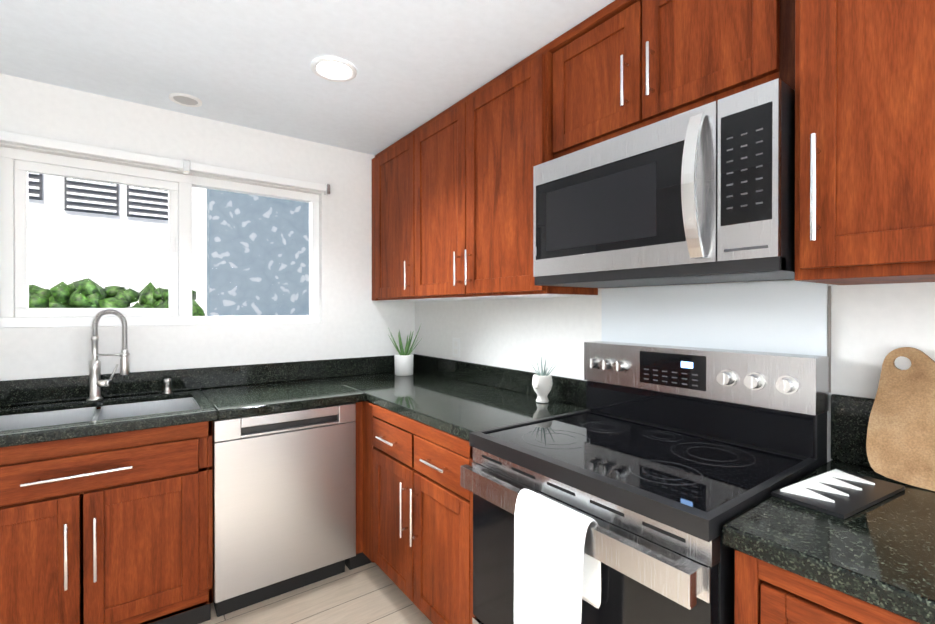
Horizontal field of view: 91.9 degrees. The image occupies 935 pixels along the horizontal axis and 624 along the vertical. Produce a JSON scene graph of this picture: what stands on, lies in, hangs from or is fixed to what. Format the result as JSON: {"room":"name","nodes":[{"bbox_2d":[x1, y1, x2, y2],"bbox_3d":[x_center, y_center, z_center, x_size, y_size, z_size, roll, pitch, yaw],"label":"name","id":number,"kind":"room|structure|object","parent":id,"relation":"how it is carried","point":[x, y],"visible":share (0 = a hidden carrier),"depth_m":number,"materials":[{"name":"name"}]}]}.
{"room":"kitchen","nodes":[
{"label":"kitchen","id":0,"kind":"room"},
{"bbox_2d":[0,73,414,415],"bbox_3d":[-1.506,0.148,2.356,2.990,2.330,0.120,0,0,-36],"label":"wall","id":1,"kind":"structure","parent":0,"point":[355,321],"depth_m":2.41,"materials":[{"name":"paint"}]},
{"bbox_2d":[0,147,318,327],"bbox_3d":[-1.483,-0.325,2.386,1.385,0.785,0.065,0,0,-36],"label":"window","id":2,"kind":"structure","parent":1,"relation":"in","point":[83,242],"depth_m":2.28,"materials":[{"name":"white plastic"}]},
{"bbox_2d":[0,131,329,194],"bbox_3d":[-1.418,-0.737,2.309,1.440,0.060,0.046,0,0,-36],"label":"blind rail","id":3,"kind":"object","parent":1,"relation":"attached to","point":[186,166],"visible":1,"depth_m":2.20,"materials":[{"name":"white plastic"}]},
{"bbox_2d":[0,0,614,154],"bbox_3d":[-0.138,-1.050,0.490,2.990,0.080,4.740,0,0,-36],"label":"ceiling","id":4,"kind":"structure","parent":0,"point":[416,64],"depth_m":1.77,"materials":[{"name":"paint"}]},
{"bbox_2d":[169,93,201,106],"bbox_3d":[-1.346,-1.010,2.159,0.136,0.009,0.136,0,0,-36],"label":"recessed light","id":5,"kind":"object","parent":4,"relation":"in","point":[184,99],"visible":1,"depth_m":2.16,"materials":[{"name":"white plastic"}]},
{"bbox_2d":[311,57,356,81],"bbox_3d":[-0.557,-1.010,1.888,0.184,0.009,0.184,0,0,-36],"label":"recessed light","id":6,"kind":"object","parent":4,"relation":"in","point":[333,69],"visible":1,"depth_m":1.88,"materials":[{"name":"white plastic"}]},
{"bbox_2d":[200,563,432,623],"bbox_3d":[-0.138,1.345,0.499,2.990,0.050,4.740,0,0,-36],"label":"floor","id":7,"kind":"structure","parent":0,"point":[371,593],"depth_m":2.02,"materials":[{"name":"beige tile"}]},
{"bbox_2d":[212,403,355,616],"bbox_3d":[-0.959,0.879,2.263,0.610,0.868,0.562,0,0,-36],"label":"dishwasher","id":8,"kind":"object","parent":7,"relation":"on","point":[284,502],"visible":0.77,"depth_m":2.02,"materials":[{"name":"silver metal"}]},
{"bbox_2d":[345,402,359,569],"bbox_3d":[-0.460,0.877,2.679,0.679,0.870,0.597,0,0,-36],"label":"base cabinet","id":9,"kind":"object","parent":7,"relation":"on","point":[353,562],"depth_m":2.25,"materials":[{"name":"brown wood"}]},
{"bbox_2d":[360,401,474,623],"bbox_3d":[0.008,0.879,2.074,0.642,0.870,0.929,0,0,-36],"label":"base cabinet","id":10,"kind":"object","parent":7,"relation":"on","point":[416,515],"depth_m":1.80,"materials":[{"name":"brown wood"}]},
{"bbox_2d":[0,354,463,447],"bbox_3d":[-1.274,0.367,2.041,2.744,0.150,0.657,0,0,-36],"label":"countertop","id":11,"kind":"structure","parent":10,"relation":"on","point":[222,392],"depth_m":2.13,"materials":[{"name":"stone"}]},
{"bbox_2d":[0,398,197,430],"bbox_3d":[-1.535,0.525,1.852,0.745,0.194,0.470,0,0,-36],"label":"sink","id":12,"kind":"object","parent":11,"relation":"in","point":[32,420],"visible":0.08,"depth_m":2.01,"materials":[{"name":"metal"}]},
{"bbox_2d":[87,309,129,400],"bbox_3d":[-1.642,0.193,2.067,0.158,0.416,0.116,0,0,-36],"label":"faucet","id":13,"kind":"object","parent":11,"relation":"on","point":[96,383],"visible":1,"depth_m":2.06,"materials":[{"name":"silver metal"}]},
{"bbox_2d":[162,378,172,393],"bbox_3d":[-1.466,0.363,2.210,0.044,0.074,0.067,0,0,-36],"label":"soap dispenser","id":14,"kind":"object","parent":11,"relation":"on","point":[167,382],"visible":0.98,"depth_m":2.21,"materials":[{"name":"silver metal"}]},
{"bbox_2d":[389,325,421,375],"bbox_3d":[-0.399,0.234,2.861,0.188,0.327,0.271,0,0,-36],"label":"aloe plant","id":15,"kind":"object","parent":11,"relation":"on","point":[403,363],"visible":1,"depth_m":2.82,"materials":[{"name":"green plant"}]},
{"bbox_2d":[364,362,585,440],"bbox_3d":[0.030,0.367,2.040,0.643,0.150,0.891,0,0,-36],"label":"countertop","id":16,"kind":"structure","parent":10,"relation":"on","point":[458,399],"depth_m":2.10,"materials":[{"name":"stone"}]},
{"bbox_2d":[532,357,555,402],"bbox_3d":[0.344,0.301,2.008,0.120,0.200,0.114,0,0,-36],"label":"succulent plant","id":17,"kind":"object","parent":16,"relation":"on","point":[542,383],"visible":1,"depth_m":1.99,"materials":[{"name":"green plant"}]},
{"bbox_2d":[460,341,828,623],"bbox_3d":[0.468,0.719,1.332,0.754,1.195,0.760,0,0,-36],"label":"range","id":18,"kind":"object","parent":7,"relation":"on","point":[637,483],"visible":1,"depth_m":1.21,"materials":[{"name":"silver metal"}]},
{"bbox_2d":[514,489,600,623],"bbox_3d":[0.210,0.801,1.115,0.086,0.662,0.230,0,0,-36],"label":"towel","id":19,"kind":"object","parent":18,"relation":"hanging from","point":[557,572],"depth_m":1.09,"materials":[{"name":"white fabric"}]},
{"bbox_2d":[734,550,919,623],"bbox_3d":[1.047,0.884,0.661,0.642,0.870,0.960,0,0,-36],"label":"base cabinet","id":20,"kind":"object","parent":7,"relation":"on","point":[765,593],"depth_m":0.79,"materials":[{"name":"brown wood"}]},
{"bbox_2d":[722,394,934,623],"bbox_3d":[1.037,0.337,0.664,0.652,0.220,0.979,0,0,-36],"label":"countertop","id":21,"kind":"structure","parent":20,"relation":"on","point":[882,554],"depth_m":0.82,"materials":[{"name":"stone"}]},
{"bbox_2d":[771,468,904,518],"bbox_3d":[0.834,0.399,1.014,0.300,0.012,0.132,0,0,-29],"label":"trivet","id":22,"kind":"object","parent":21,"relation":"on","point":[839,493],"visible":0.98,"depth_m":0.99,"materials":[{"name":"black plastic"}]},
{"bbox_2d":[866,347,934,490],"bbox_3d":[1.194,0.246,0.903,0.095,0.317,0.596,0,0,-36],"label":"cutting board","id":23,"kind":"object","parent":21,"relation":"on","point":[900,443],"visible":1,"depth_m":1.08,"materials":[{"name":"brown wood"}]},
{"bbox_2d":[415,279,934,461],"bbox_3d":[1.054,0.152,1.297,0.120,2.330,4.620,0,0,-36],"label":"wall","id":24,"kind":"structure","parent":0,"point":[873,326],"depth_m":1.96,"materials":[{"name":"paint"}]},
{"bbox_2d":[372,137,435,301],"bbox_3d":[-0.308,-0.546,2.769,0.322,0.943,0.622,0,0,-36],"label":"upper cabinet","id":25,"kind":"object","parent":24,"relation":"attached to","point":[387,165],"depth_m":2.74,"materials":[{"name":"brown wood"}]},
{"bbox_2d":[452,338,459,357],"bbox_3d":[-0.068,0.214,2.709,0.007,0.115,0.075,0,0,-36],"label":"electrical outlet plate","id":26,"kind":"object","parent":24,"relation":"attached to","point":[455,347],"visible":1,"depth_m":2.70,"materials":[{"name":"white plastic"}]},
{"bbox_2d":[404,41,597,300],"bbox_3d":[0.106,-0.544,2.206,0.322,0.943,1.041,0,0,-36],"label":"upper cabinet","id":27,"kind":"object","parent":24,"relation":"attached to","point":[460,164],"depth_m":2.04,"materials":[{"name":"brown wood"}]},
{"bbox_2d":[548,0,615,143],"bbox_3d":[0.559,-0.770,1.617,0.289,0.486,0.439,0,0,-36],"label":"upper cabinet","id":28,"kind":"object","parent":24,"relation":"attached to","point":[584,56],"depth_m":1.58,"materials":[{"name":"brown wood"}]},
{"bbox_2d":[516,56,791,291],"bbox_3d":[0.600,-0.309,1.415,0.464,0.426,0.767,0,0,-36],"label":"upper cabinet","id":29,"kind":"object","parent":24,"relation":"attached to","point":[626,143],"depth_m":1.23,"materials":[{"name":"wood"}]},
{"bbox_2d":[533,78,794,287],"bbox_3d":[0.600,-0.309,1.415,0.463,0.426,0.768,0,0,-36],"label":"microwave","id":30,"kind":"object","parent":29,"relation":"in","point":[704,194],"depth_m":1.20,"materials":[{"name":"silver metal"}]},
{"bbox_2d":[616,0,755,115],"bbox_3d":[0.761,-0.769,1.342,0.289,0.486,0.478,0,0,-36],"label":"upper cabinet","id":31,"kind":"object","parent":24,"relation":"attached to","point":[664,48],"depth_m":1.32,"materials":[{"name":"brown wood"}]},
{"bbox_2d":[602,280,827,355],"bbox_3d":[0.778,0.111,1.561,0.004,0.409,0.754,0,0,-36],"label":"panel","id":32,"kind":"object","parent":24,"relation":"attached to","point":[790,317],"visible":0.64,"depth_m":1.47,"materials":[{"name":"white"}]},
{"bbox_2d":[828,286,830,392],"bbox_3d":[1.003,0.075,1.253,0.006,0.295,0.006,0,0,-36],"label":"metal trim strip","id":33,"kind":"object","parent":24,"relation":"attached to","point":[829,321],"visible":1,"depth_m":1.25,"materials":[{"name":"grey metal"}]},
{"bbox_2d":[756,0,934,284],"bbox_3d":[1.027,-0.541,0.928,0.352,0.938,0.607,0,0,-36],"label":"upper cabinet","id":34,"kind":"object","parent":24,"relation":"attached to","point":[863,71],"depth_m":0.94,"materials":[{"name":"brown wood"}]}
]}

